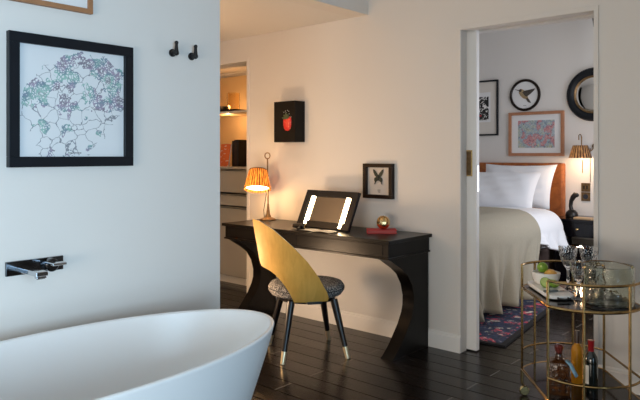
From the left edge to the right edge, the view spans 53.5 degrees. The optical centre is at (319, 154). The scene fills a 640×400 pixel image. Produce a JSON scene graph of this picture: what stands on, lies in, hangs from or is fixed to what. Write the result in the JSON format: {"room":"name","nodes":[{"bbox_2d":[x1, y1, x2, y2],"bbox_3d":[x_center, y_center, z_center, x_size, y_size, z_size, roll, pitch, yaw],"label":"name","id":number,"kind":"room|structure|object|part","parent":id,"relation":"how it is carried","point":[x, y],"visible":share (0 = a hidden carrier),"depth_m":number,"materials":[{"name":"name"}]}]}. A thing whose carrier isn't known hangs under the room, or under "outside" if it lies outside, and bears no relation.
{"room":"hotel room","nodes":[
{"label":"hotel room","id":0,"kind":"room"},
{"bbox_2d":[0,0,367,340],"bbox_3d":[-2.090,-0.085,1.992,0.149,2.750,7.200,0,0,41],"label":"wall","id":1,"kind":"structure","parent":0,"point":[142,238],"depth_m":3.20,"materials":[{"name":"paint"}]},
{"bbox_2d":[5,255,66,279],"bbox_3d":[-1.192,0.490,2.748,0.195,0.062,0.254,0,0,41],"label":"faucet","id":2,"kind":"object","parent":1,"relation":"attached to","point":[39,268],"visible":1,"depth_m":2.76,"materials":[{"name":"silver metal"}]},
{"bbox_3d":[-1.224,0.501,2.703,0.183,0.030,0.050,0,0,41],"label":"spout","id":3,"kind":"part","parent":2,"relation":"part of","materials":[{"name":"silver metal"}]},
{"bbox_3d":[-1.202,0.490,2.840,0.034,0.060,0.060,0,0,41],"label":"lever","id":4,"kind":"part","parent":2,"relation":"part of","materials":[{"name":"silver metal"}]},
{"bbox_3d":[-1.171,0.478,2.810,0.085,0.012,0.064,0,0,41],"label":"lever","id":5,"kind":"part","parent":2,"relation":"part of","materials":[{"name":"silver metal"}]},
{"bbox_2d":[9,0,92,14],"bbox_3d":[-1.265,-0.902,2.795,0.024,0.475,0.560,0,0,41],"label":"picture frame","id":6,"kind":"object","parent":1,"relation":"attached to","point":[79,6],"visible":1,"depth_m":2.91,"materials":[{"name":"brown wood"}]},
{"bbox_2d":[6,30,132,167],"bbox_3d":[-1.135,-0.239,2.936,0.030,0.586,0.600,0,0,41],"label":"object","id":7,"kind":"object","parent":1,"relation":"attached to","point":[69,102],"visible":1,"depth_m":2.91,"materials":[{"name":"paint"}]},
{"bbox_2d":[169,41,178,56],"bbox_3d":[-0.763,-0.559,3.339,0.054,0.082,0.042,0,0,41],"label":"wall hook","id":8,"kind":"object","parent":1,"relation":"attached to","point":[172,52],"visible":1,"depth_m":3.32,"materials":[{"name":"black metal"}]},
{"bbox_2d":[188,45,197,59],"bbox_3d":[-0.681,-0.555,3.432,0.054,0.082,0.042,0,0,41],"label":"wall hook","id":9,"kind":"object","parent":1,"relation":"attached to","point":[191,56],"visible":1,"depth_m":3.42,"materials":[{"name":"black metal"}]},
{"bbox_2d":[220,65,246,77],"bbox_3d":[-0.797,-0.085,6.456,1.650,2.750,0.800,0,0,41],"label":"wall niche","id":10,"kind":"object","parent":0,"point":[241,70],"visible":0.02,"depth_m":6.92,"materials":[{"name":"paint"}]},
{"bbox_2d":[220,0,350,41],"bbox_3d":[-1.859,-1.067,5.566,4.240,0.087,1.540,0,0,41],"label":"ceiling","id":11,"kind":"structure","parent":0,"point":[238,18],"depth_m":4.72,"materials":[{"name":"paint"}]},
{"bbox_2d":[220,0,639,372],"bbox_3d":[1.175,-0.085,4.044,10.800,2.750,0.200,0,0,41],"label":"wall","id":12,"kind":"structure","parent":0,"point":[379,86],"depth_m":4.43,"materials":[{"name":"paint"}]},
{"bbox_2d":[220,57,248,291],"bbox_3d":[-1.176,0.223,5.986,1.505,2.135,0.006,0,0,41],"label":"trim","id":13,"kind":"structure","parent":12,"relation":"attached to","point":[247,58],"depth_m":5.50,"materials":[{"name":"paint"}]},
{"bbox_2d":[274,101,304,141],"bbox_3d":[-0.250,-0.265,5.085,0.235,0.324,0.129,0,0,41],"label":"artwork","id":14,"kind":"object","parent":12,"relation":"attached to","point":[289,116],"visible":1,"depth_m":5.03,"materials":[{"name":"black fabric"}]},
{"bbox_2d":[276,297,460,353],"bbox_3d":[0.147,1.232,4.809,2.047,0.116,0.016,0,0,41],"label":"baseboard","id":15,"kind":"structure","parent":12,"relation":"attached to","point":[438,339],"depth_m":4.61,"materials":[{"name":"paint"}]},
{"bbox_2d":[363,163,394,198],"bbox_3d":[0.419,0.187,4.554,0.256,0.250,0.038,0,0,41],"label":"frame","id":16,"kind":"object","parent":12,"relation":"attached to","point":[378,179],"visible":1,"depth_m":4.55,"materials":[{"name":"black wood"}]},
{"bbox_2d":[466,30,478,350],"bbox_3d":[0.693,0.229,4.467,0.917,2.107,0.044,0,0,41],"label":"door","id":17,"kind":"structure","parent":12,"relation":"in","point":[472,37],"depth_m":4.17,"materials":[{"name":"wood"}]},
{"bbox_3d":[0.981,0.054,4.186,0.050,0.172,0.005,0,0,41],"label":"flush pull","id":18,"kind":"part","parent":17,"relation":"part of","materials":[{"name":"gold metal"}]},
{"bbox_3d":[1.036,0.155,4.166,0.003,0.170,0.020,0,0,41],"label":"lock plate","id":19,"kind":"part","parent":17,"relation":"part of","materials":[{"name":"silver metal"}]},
{"bbox_2d":[457,5,598,363],"bbox_3d":[1.229,0.166,3.857,0.891,2.016,0.008,0,0,41],"label":"trim","id":20,"kind":"structure","parent":12,"relation":"attached to","point":[595,8],"depth_m":3.75,"materials":[{"name":"paint"}]},
{"bbox_2d":[462,11,593,33],"bbox_3d":[1.298,-0.825,3.934,0.841,0.022,0.200,0,0,41],"label":"trim","id":21,"kind":"structure","parent":12,"relation":"attached to","point":[590,14],"depth_m":3.91,"materials":[{"name":"paint"}]},
{"bbox_2d":[598,364,639,394],"bbox_3d":[3.344,1.232,1.980,4.816,0.116,0.016,0,0,41],"label":"baseboard","id":22,"kind":"structure","parent":12,"relation":"attached to","point":[622,375],"depth_m":3.46,"materials":[{"name":"paint"}]},
{"bbox_2d":[220,281,639,399],"bbox_3d":[-0.151,1.340,2.546,10.800,0.100,10.600,0,0,41],"label":"floor","id":23,"kind":"structure","parent":0,"point":[316,367],"depth_m":3.89,"materials":[{"name":"brown wood"}]},
{"bbox_2d":[0,309,273,399],"bbox_3d":[-0.888,1.014,2.310,0.864,0.552,1.830,0,0,41],"label":"bathtub","id":24,"kind":"object","parent":23,"relation":"on","point":[207,354],"visible":1,"depth_m":2.72,"materials":[{"name":"white ceramic"}]},
{"bbox_2d":[220,75,246,285],"bbox_3d":[-0.736,0.215,6.503,1.470,2.150,0.468,0,0,41],"label":"storage cabinet","id":25,"kind":"object","parent":23,"relation":"on","point":[233,124],"visible":0.11,"depth_m":6.42,"materials":[{"name":"wood"}]},
{"bbox_2d":[220,109,242,111],"bbox_3d":[-0.928,-0.452,6.572,0.340,0.024,0.180,0,0,41],"label":"serving tray","id":26,"kind":"object","parent":25,"relation":"on","point":[226,109],"visible":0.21,"depth_m":6.44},
{"bbox_2d":[227,92,239,108],"bbox_3d":[-0.891,-0.543,6.539,0.128,0.190,0.128,0,0,41],"label":"glass vase","id":27,"kind":"object","parent":26,"relation":"on","point":[233,98],"visible":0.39,"depth_m":6.48,"materials":[{"name":"orange glass"}]},
{"bbox_2d":[220,112,246,116],"bbox_3d":[-0.730,-0.431,6.506,1.445,0.018,0.425,0,0,41],"label":"shelf","id":28,"kind":"object","parent":25,"relation":"attached to","point":[222,114],"depth_m":6.62,"materials":[{"name":"brown wood"}]},
{"bbox_3d":[-0.750,0.865,6.483,1.435,0.690,0.398,0,0,41],"label":"drawer","id":29,"kind":"part","parent":25,"relation":"part of","materials":[{"name":"beige paint"}]},
{"bbox_3d":[-0.750,0.448,6.483,1.435,0.112,0.398,0,0,41],"label":"drawer","id":30,"kind":"part","parent":25,"relation":"part of","materials":[{"name":"beige paint"}]},
{"bbox_3d":[-0.750,0.261,6.483,1.435,0.226,0.398,0,0,41],"label":"drawer","id":31,"kind":"part","parent":25,"relation":"part of","materials":[{"name":"beige paint"}]},
{"bbox_2d":[220,166,246,168],"bbox_3d":[-0.736,0.129,6.499,1.445,0.022,0.445,0,0,41],"label":"countertop","id":32,"kind":"structure","parent":25,"relation":"on","point":[221,167],"depth_m":6.37,"materials":[{"name":"beige paint"}]},
{"bbox_2d":[220,144,231,165],"bbox_3d":[-0.984,0.004,6.607,0.150,0.236,0.058,0,0,41],"label":"paperback book","id":33,"kind":"object","parent":32,"relation":"on","point":[225,153],"visible":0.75,"depth_m":6.59,"materials":[{"name":"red paper"}]},
{"bbox_2d":[232,141,233,165],"bbox_3d":[-0.836,-0.015,6.631,0.030,0.265,0.190,0,0,41],"label":"book","id":34,"kind":"object","parent":32,"relation":"on","point":[232,141],"visible":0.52,"depth_m":6.56,"materials":[{"name":"brown paper"}]},
{"bbox_2d":[234,140,236,165],"bbox_3d":[-0.808,-0.019,6.606,0.036,0.275,0.190,0,0,41],"label":"book","id":35,"kind":"object","parent":32,"relation":"on","point":[235,141],"visible":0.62,"depth_m":6.53,"materials":[{"name":"black paper"}]},
{"bbox_2d":[237,140,246,166],"bbox_3d":[-0.782,-0.017,6.582,0.026,0.270,0.190,0,0,41],"label":"book","id":36,"kind":"object","parent":32,"relation":"on","point":[241,144],"visible":0.7,"depth_m":6.53,"materials":[{"name":"black paper"}]},
{"bbox_2d":[253,219,349,364],"bbox_3d":[-0.147,0.845,4.147,0.636,0.897,0.555,0,0,-16],"label":"desk chair","id":37,"kind":"object","parent":23,"relation":"on","point":[296,282],"visible":0.99,"depth_m":3.93,"materials":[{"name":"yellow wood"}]},
{"bbox_3d":[-0.289,1.070,4.292,0.120,0.303,0.049,0,0,34],"label":"leg","id":38,"kind":"part","parent":37,"relation":"part of","materials":[{"name":"black wood"}]},
{"bbox_3d":[-0.197,1.070,3.968,0.049,0.303,0.120,0,0,24],"label":"leg","id":39,"kind":"part","parent":37,"relation":"part of","materials":[{"name":"black wood"}]},
{"bbox_3d":[-0.181,0.655,3.915,0.472,0.516,0.110,0,0,0],"label":"backrest","id":40,"kind":"part","parent":37,"relation":"part of","materials":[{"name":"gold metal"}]},
{"bbox_3d":[-0.090,0.869,4.190,0.500,0.092,0.500,0,0,-16],"label":"seat","id":41,"kind":"part","parent":37,"relation":"part of","materials":[{"name":"grey fabric"}]},
{"bbox_3d":[-0.085,0.926,4.175,0.380,0.023,0.380,0,0,-16],"label":"seat frame","id":42,"kind":"part","parent":37,"relation":"part of","materials":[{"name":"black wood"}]},
{"bbox_3d":[0.026,1.070,4.381,0.049,0.303,0.120,0,0,24],"label":"leg","id":43,"kind":"part","parent":37,"relation":"part of","materials":[{"name":"black wood"}]},
{"bbox_3d":[0.118,1.070,4.057,0.120,0.303,0.049,0,0,34],"label":"leg","id":44,"kind":"part","parent":37,"relation":"part of","materials":[{"name":"black wood"}]},
{"bbox_2d":[222,219,431,360],"bbox_3d":[-0.006,0.910,4.617,1.592,0.760,0.499,0,0,41],"label":"writing desk","id":45,"kind":"object","parent":23,"relation":"on","point":[405,253],"visible":0.87,"depth_m":4.21,"materials":[{"name":"black paint"}]},
{"bbox_3d":[-0.550,0.971,5.103,0.090,0.638,0.463,0,0,41],"label":"panel","id":46,"kind":"part","parent":45,"relation":"part of","materials":[{"name":"black paint"}]},
{"bbox_2d":[244,152,275,220],"bbox_3d":[-0.487,0.254,5.135,0.259,0.552,0.230,0,0,0],"label":"desk lamp","id":47,"kind":"object","parent":45,"relation":"on","point":[257,181],"visible":1,"depth_m":5.12,"materials":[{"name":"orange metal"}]},
{"bbox_3d":[-0.505,0.199,5.152,0.220,0.160,0.220,0,-19,0],"label":"lamp shade","id":48,"kind":"part","parent":47,"relation":"part of","materials":[{"name":"orange fabric"}]},
{"bbox_2d":[246,186,268,189],"bbox_3d":[-0.505,0.256,5.132,0.190,0.008,0.190,0,-19,0],"label":"diffuser","id":49,"kind":"object","parent":47,"relation":"attached to","point":[249,187],"depth_m":5.14,"materials":[{"name":"white"}]},
{"bbox_3d":[-0.426,0.220,5.184,0.017,0.380,0.010,0,0,0],"label":"stem","id":50,"kind":"part","parent":47,"relation":"part of","materials":[{"name":"gold metal"}]},
{"bbox_3d":[-0.437,0.594,4.690,0.730,0.068,0.003,0,0,41],"label":"drawer","id":51,"kind":"part","parent":45,"relation":"part of","materials":[{"name":"black paint"}]},
{"bbox_2d":[292,223,306,229],"bbox_3d":[-0.159,0.507,4.523,0.103,0.045,0.095,0,0,27],"label":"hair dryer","id":52,"kind":"object","parent":45,"relation":"on","point":[298,226],"visible":0.98,"depth_m":4.52,"materials":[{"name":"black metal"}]},
{"bbox_2d":[297,229,336,233],"bbox_3d":[-0.020,0.525,4.399,0.280,0.010,0.110,0,0,37],"label":"magazine","id":53,"kind":"object","parent":45,"relation":"on","point":[304,230],"visible":1,"depth_m":4.38,"materials":[{"name":"white paper"}]},
{"bbox_3d":[-0.003,0.646,4.620,1.568,0.012,0.483,0,0,41],"label":"moulding","id":54,"kind":"part","parent":45,"relation":"part of","materials":[{"name":"black paint"}]},
{"bbox_2d":[297,190,360,231],"bbox_3d":[0.084,0.395,4.600,0.515,0.268,0.224,0,0,44],"label":"vanity mirror","id":55,"kind":"object","parent":45,"relation":"on","point":[321,209],"visible":0.91,"depth_m":4.55,"materials":[{"name":"black paint"}]},
{"bbox_2d":[306,196,351,223],"bbox_3d":[0.050,0.410,4.565,0.399,0.208,0.101,0,0,44],"label":"mirror glass","id":56,"kind":"object","parent":55,"relation":"attached to","point":[319,209],"depth_m":4.56,"materials":[{"name":"silver metal"}]},
{"bbox_3d":[0.117,0.594,4.200,0.730,0.068,0.003,0,0,41],"label":"drawer","id":57,"kind":"part","parent":45,"relation":"part of","materials":[{"name":"black paint"}]},
{"bbox_2d":[366,228,396,233],"bbox_3d":[0.419,0.518,4.332,0.200,0.024,0.120,0,0,1],"label":"book","id":58,"kind":"object","parent":45,"relation":"on","point":[368,230],"visible":0.98,"depth_m":4.28,"materials":[{"name":"paper"}]},
{"bbox_2d":[376,216,389,228],"bbox_3d":[0.431,0.460,4.327,0.089,0.094,0.092,0,0,-4],"label":"ball","id":59,"kind":"object","parent":58,"relation":"on","point":[383,222],"visible":1,"depth_m":4.29,"materials":[{"name":"gold metal"}]},
{"bbox_3d":[0.542,0.971,4.137,0.090,0.638,0.463,0,0,41],"label":"panel","id":60,"kind":"part","parent":45,"relation":"part of","materials":[{"name":"black paint"}]},
{"bbox_2d":[479,299,551,346],"bbox_3d":[1.143,1.284,5.370,1.400,0.012,1.750,0,0,34],"label":"floral rug","id":61,"kind":"object","parent":23,"relation":"on","point":[500,330],"visible":0.21,"depth_m":4.82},
{"bbox_2d":[479,162,565,269],"bbox_3d":[1.179,0.688,6.260,1.570,1.205,2.465,0,0,41],"label":"bed","id":62,"kind":"object","parent":23,"relation":"on","point":[558,186],"visible":0.06,"depth_m":6.63,"materials":[{"name":"orange leather"}]},
{"bbox_2d":[479,207,540,321],"bbox_3d":[0.896,0.835,5.635,1.914,0.706,1.387,0,0,41],"label":"throw","id":63,"kind":"object","parent":62,"relation":"on","point":[509,238],"visible":0.58,"depth_m":5.05,"materials":[{"name":"beige fabric"}]},
{"bbox_2d":[486,164,556,209],"bbox_3d":[2.081,0.325,6.736,0.800,0.457,0.269,0,0,41],"label":"pillow","id":64,"kind":"object","parent":62,"relation":"on","point":[541,198],"visible":0.41,"depth_m":6.52,"materials":[{"name":"fabric"}]},
{"bbox_3d":[1.966,0.688,7.149,1.570,1.205,0.090,0,0,41],"label":"headboard","id":65,"kind":"part","parent":62,"relation":"part of","materials":[{"name":"orange leather"}]},
{"bbox_2d":[499,207,567,250],"bbox_3d":[1.442,0.698,6.318,1.829,0.368,0.770,0,0,41],"label":"duvet","id":66,"kind":"object","parent":62,"relation":"on","point":[553,235],"visible":0.38,"depth_m":5.88,"materials":[{"name":"fabric"}]},
{"bbox_2d":[479,172,541,207],"bbox_3d":[1.846,0.375,6.599,0.840,0.410,0.321,0,0,40],"label":"pillow","id":67,"kind":"object","parent":66,"relation":"on","point":[496,189],"visible":0.62,"depth_m":6.45,"materials":[{"name":"fabric"}]},
{"bbox_2d":[554,215,593,282],"bbox_3d":[2.616,0.955,6.262,0.510,0.670,0.477,0,0,41],"label":"nightstand","id":68,"kind":"object","parent":23,"relation":"on","point":[572,227],"visible":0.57,"depth_m":6.15,"materials":[{"name":"black paint"}]},
{"bbox_3d":[2.320,1.040,6.262,0.036,0.500,0.034,0,0,41],"label":"leg","id":69,"kind":"part","parent":68,"relation":"part of","materials":[{"name":"black paint"}]},
{"bbox_2d":[565,192,578,217],"bbox_3d":[2.512,0.495,6.332,0.124,0.250,0.124,0,0,-4],"label":"bronze sculpture","id":70,"kind":"object","parent":68,"relation":"on","point":[571,212],"visible":0.99,"depth_m":6.30,"materials":[{"name":"black metal"}]},
{"bbox_3d":[2.473,0.717,6.101,0.450,0.117,0.008,0,0,41],"label":"drawer","id":71,"kind":"part","parent":68,"relation":"part of","materials":[{"name":"black paint"}]},
{"bbox_2d":[573,217,593,219],"bbox_3d":[2.561,0.613,6.155,0.170,0.014,0.110,0,0,41],"label":"pad","id":72,"kind":"object","parent":68,"relation":"on","point":[584,218],"visible":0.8,"depth_m":6.14,"materials":[{"name":"beige paper"}]},
{"bbox_2d":[519,260,639,399],"bbox_3d":[1.305,0.937,3.184,0.485,0.707,0.699,0,0,2],"label":"bar cart","id":73,"kind":"object","parent":23,"relation":"on","point":[609,387],"visible":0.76,"depth_m":3.04,"materials":[{"name":"metal"}]},
{"bbox_3d":[1.085,0.890,3.410,0.013,0.600,0.012,0,0,2],"label":"post","id":74,"kind":"part","parent":73,"relation":"part of","materials":[{"name":"gold metal"}]},
{"bbox_3d":[1.183,0.872,3.500,0.013,0.564,0.012,0,0,2],"label":"post","id":75,"kind":"part","parent":73,"relation":"part of","materials":[{"name":"gold metal"}]},
{"bbox_3d":[1.304,0.590,3.465,0.447,0.014,0.136,0,0,2],"label":"rail","id":76,"kind":"part","parent":73,"relation":"part of","materials":[{"name":"gold metal"}]},
{"bbox_3d":[1.068,0.890,2.976,0.013,0.600,0.012,0,0,2],"label":"post","id":77,"kind":"part","parent":73,"relation":"part of","materials":[{"name":"gold metal"}]},
{"bbox_2d":[528,281,573,299],"bbox_3d":[1.178,0.693,3.242,0.136,0.024,0.409,0,0,1],"label":"serving board","id":78,"kind":"object","parent":73,"relation":"on","point":[565,295],"visible":0.7,"depth_m":3.15,"materials":[{"name":"white stone"}]},
{"bbox_2d":[540,277,550,287],"bbox_3d":[1.162,0.658,3.272,0.056,0.049,0.044,0,0,1],"label":"lime","id":79,"kind":"object","parent":78,"relation":"on","point":[543,281],"visible":0.87,"depth_m":3.27,"materials":[{"name":"green food"}]},
{"bbox_2d":[532,270,560,284],"bbox_3d":[1.193,0.649,3.353,0.144,0.064,0.144,0,0,41],"label":"bowl","id":80,"kind":"object","parent":78,"relation":"on","point":[536,275],"visible":0.52,"depth_m":3.31,"materials":[{"name":"white ceramic"}]},
{"bbox_2d":[537,262,547,272],"bbox_3d":[1.179,0.596,3.364,0.056,0.057,0.064,0,0,41],"label":"lime","id":81,"kind":"object","parent":80,"relation":"in","point":[542,267],"visible":1,"depth_m":3.34,"materials":[{"name":"green food"}]},
{"bbox_2d":[544,269,556,273],"bbox_3d":[1.213,0.631,3.342,0.068,0.060,0.068,0,0,41],"label":"orange","id":82,"kind":"object","parent":80,"relation":"in","point":[549,271],"visible":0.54,"depth_m":3.33,"materials":[{"name":"orange food"}]},
{"bbox_2d":[549,279,559,287],"bbox_3d":[1.204,0.661,3.268,0.056,0.040,0.052,0,0,-33],"label":"lime","id":83,"kind":"object","parent":78,"relation":"on","point":[551,284],"visible":0.65,"depth_m":3.25,"materials":[{"name":"green food"}]},
{"bbox_2d":[543,289,573,292],"bbox_3d":[1.194,0.675,3.167,0.173,0.011,0.016,0,0,-13],"label":"knife","id":84,"kind":"object","parent":78,"relation":"on","point":[552,290],"visible":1,"depth_m":3.15,"materials":[{"name":"silver metal"}]},
{"bbox_3d":[1.147,0.675,3.156,0.075,0.011,0.016,0,0,-13],"label":"handle","id":85,"kind":"part","parent":84,"relation":"part of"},
{"bbox_3d":[1.304,1.044,3.466,0.442,0.011,0.132,0,0,2],"label":"guard rail","id":86,"kind":"part","parent":73,"relation":"part of","materials":[{"name":"gold metal"}]},
{"bbox_2d":[549,343,577,395],"bbox_3d":[1.169,1.030,3.064,0.138,0.232,0.117,0,0,16],"label":"decanter","id":87,"kind":"object","parent":73,"relation":"on","point":[559,366],"visible":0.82,"depth_m":3.03,"materials":[{"name":"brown glass"}]},
{"bbox_3d":[1.156,1.051,3.072,0.096,0.190,0.096,0,0,16],"label":"glass","id":88,"kind":"part","parent":87,"relation":"part of","materials":[{"name":"brown glass"}]},
{"bbox_2d":[558,245,577,291],"bbox_3d":[1.292,0.591,3.309,0.096,0.228,0.096,0,0,41],"label":"goblet","id":89,"kind":"object","parent":73,"relation":"on","point":[566,252],"visible":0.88,"depth_m":3.29,"materials":[{"name":"clear glass"}]},
{"bbox_3d":[1.292,0.643,3.309,0.022,0.103,0.022,0,0,19],"label":"stem","id":90,"kind":"part","parent":89,"relation":"part of","materials":[{"name":"clear glass"}]},
{"bbox_2d":[558,245,577,268],"bbox_3d":[1.292,0.534,3.309,0.096,0.115,0.096,0,0,41],"label":"bowl","id":91,"kind":"object","parent":89,"relation":"on","point":[566,252],"depth_m":3.28,"materials":[{"name":"clear glass"}]},
{"bbox_3d":[1.396,0.872,3.506,0.013,0.564,0.012,0,0,2],"label":"post","id":92,"kind":"part","parent":73,"relation":"part of","materials":[{"name":"gold metal"}]},
{"bbox_2d":[571,330,581,383],"bbox_3d":[1.296,1.015,3.200,0.056,0.262,0.056,0,0,0],"label":"bottle","id":93,"kind":"object","parent":73,"relation":"on","point":[576,349],"visible":0.9,"depth_m":3.18,"materials":[{"name":"orange glass"}]},
{"bbox_2d":[569,260,583,300],"bbox_3d":[1.266,0.613,3.109,0.086,0.185,0.086,0,0,41],"label":"goblet","id":94,"kind":"object","parent":73,"relation":"on","point":[577,271],"visible":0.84,"depth_m":3.09,"materials":[{"name":"clear glass"}]},
{"bbox_2d":[569,260,583,281],"bbox_3d":[1.266,0.571,3.109,0.086,0.102,0.086,0,0,41],"label":"bowl","id":95,"kind":"object","parent":94,"relation":"on","point":[577,271],"depth_m":3.09,"materials":[{"name":"clear glass"}]},
{"bbox_3d":[1.266,0.658,3.109,0.022,0.073,0.022,0,0,19],"label":"stem","id":96,"kind":"part","parent":94,"relation":"part of","materials":[{"name":"clear glass"}]},
{"bbox_2d":[523,362,638,399],"bbox_3d":[1.293,1.151,3.185,0.426,0.010,0.676,0,0,2],"label":"shelf","id":97,"kind":"object","parent":73,"relation":"attached to","point":[536,372],"depth_m":3.13,"materials":[{"name":"glass"}]},
{"bbox_2d":[524,282,639,311],"bbox_3d":[1.293,0.710,3.185,0.426,0.010,0.676,0,0,2],"label":"shelf","id":98,"kind":"object","parent":73,"relation":"attached to","point":[571,305],"depth_m":2.99,"materials":[{"name":"glass"}]},
{"bbox_3d":[1.190,0.872,2.863,0.013,0.564,0.012,0,0,2],"label":"post","id":99,"kind":"part","parent":73,"relation":"part of","materials":[{"name":"gold metal"}]},
{"bbox_2d":[579,246,598,290],"bbox_3d":[1.395,0.591,3.295,0.096,0.228,0.096,0,0,41],"label":"goblet","id":100,"kind":"object","parent":73,"relation":"on","point":[587,253],"visible":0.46,"depth_m":3.26,"materials":[{"name":"clear glass"}]},
{"bbox_2d":[579,246,598,261],"bbox_3d":[1.395,0.534,3.295,0.096,0.115,0.096,0,0,41],"label":"bowl","id":101,"kind":"object","parent":100,"relation":"on","point":[587,253],"depth_m":3.26,"materials":[{"name":"clear glass"}]},
{"bbox_2d":[585,339,597,391],"bbox_3d":[1.323,1.024,3.100,0.064,0.243,0.063,0,0,0],"label":"wine bottle","id":102,"kind":"object","parent":73,"relation":"on","point":[591,359],"visible":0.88,"depth_m":3.08,"materials":[{"name":"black glass"}]},
{"bbox_3d":[1.282,0.590,2.905,0.447,0.014,0.136,0,0,2],"label":"rail","id":103,"kind":"part","parent":73,"relation":"part of","materials":[{"name":"gold metal"}]},
{"bbox_3d":[1.282,1.044,2.903,0.442,0.011,0.132,0,0,2],"label":"guard rail","id":104,"kind":"part","parent":73,"relation":"part of","materials":[{"name":"gold metal"}]},
{"bbox_3d":[1.518,0.890,3.393,0.013,0.600,0.012,0,0,2],"label":"post","id":105,"kind":"part","parent":73,"relation":"part of","materials":[{"name":"gold metal"}]},
{"bbox_2d":[581,260,635,310],"bbox_3d":[1.353,0.609,2.981,0.241,0.192,0.240,0,0,0],"label":"ice bucket","id":106,"kind":"object","parent":73,"relation":"on","point":[596,272],"visible":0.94,"depth_m":2.89,"materials":[{"name":"clear glass"}]},
{"bbox_3d":[1.353,0.521,3.038,0.241,0.017,0.128,0,0,0],"label":"handle","id":107,"kind":"part","parent":106,"relation":"part of","materials":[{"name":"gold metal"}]},
{"bbox_3d":[1.509,1.044,3.176,0.011,0.011,0.434,0,0,2],"label":"guard rail","id":108,"kind":"part","parent":73,"relation":"part of","materials":[{"name":"gold metal"}]},
{"bbox_3d":[1.401,0.872,2.869,0.013,0.564,0.012,0,0,2],"label":"post","id":109,"kind":"part","parent":73,"relation":"part of","materials":[{"name":"gold metal"}]},
{"bbox_2d":[479,18,593,239],"bbox_3d":[2.006,-0.135,7.247,5.000,2.850,0.100,0,0,41],"label":"wall","id":110,"kind":"structure","parent":0,"point":[551,56],"depth_m":6.80,"materials":[{"name":"paint"}]},
{"bbox_2d":[479,79,498,135],"bbox_3d":[1.837,-0.536,7.313,0.460,0.630,0.025,0,0,41],"label":"framed print","id":111,"kind":"object","parent":110,"relation":"attached to","point":[488,89],"visible":0.52,"depth_m":7.23,"materials":[{"name":"paint"}]},
{"bbox_2d":[510,79,540,110],"bbox_3d":[2.242,-0.657,6.954,0.352,0.352,0.026,0,0,41],"label":"picture","id":112,"kind":"object","parent":110,"relation":"attached to","point":[525,94],"visible":1,"depth_m":6.95,"materials":[{"name":"white paper"}]},
{"bbox_2d":[508,110,564,155],"bbox_3d":[2.333,-0.229,6.871,0.613,0.480,0.030,0,0,41],"label":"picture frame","id":113,"kind":"object","parent":110,"relation":"attached to","point":[539,133],"visible":1,"depth_m":6.86,"materials":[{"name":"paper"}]},
{"bbox_2d":[518,120,554,147],"bbox_3d":[2.337,-0.228,6.870,0.405,0.296,0.002,0,0,41],"label":"print","id":114,"kind":"object","parent":113,"relation":"attached to","point":[531,133],"depth_m":6.87},
{"bbox_2d":[566,67,593,120],"bbox_3d":[2.781,-0.618,6.464,0.548,0.548,0.046,0,0,41],"label":"convex mirror","id":115,"kind":"object","parent":110,"relation":"attached to","point":[580,91],"visible":0.53,"depth_m":6.52,"materials":[{"name":"black paint"}]},
{"bbox_2d":[576,77,593,111],"bbox_3d":[2.783,-0.618,6.465,0.364,0.364,0.026,0,0,41],"label":"mirror glass","id":116,"kind":"object","parent":115,"relation":"attached to","point":[584,85],"depth_m":6.51,"materials":[{"name":"silver metal"}]},
{"bbox_2d":[569,134,593,181],"bbox_3d":[2.644,0.033,6.409,0.223,0.494,0.310,0,0,41],"label":"wall sconce","id":117,"kind":"object","parent":110,"relation":"attached to","point":[577,151],"visible":0.93,"depth_m":6.31,"materials":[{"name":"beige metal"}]},
{"bbox_3d":[2.614,-0.034,6.376,0.221,0.127,0.219,0,0,41],"label":"lamp shade","id":118,"kind":"part","parent":117,"relation":"part of","materials":[{"name":"brown fabric"}]},
{"bbox_2d":[581,183,589,191],"bbox_3d":[2.731,0.333,6.528,0.090,0.090,0.016,0,0,41],"label":"light switch","id":119,"kind":"object","parent":110,"relation":"attached to","point":[585,187],"visible":1,"depth_m":6.53,"materials":[{"name":"gold metal"}]},
{"bbox_2d":[581,192,589,200],"bbox_3d":[2.732,0.428,6.529,0.090,0.090,0.013,0,0,41],"label":"wall socket","id":120,"kind":"object","parent":110,"relation":"attached to","point":[585,196],"visible":1,"depth_m":6.52,"materials":[{"name":"gold metal"}]}
]}

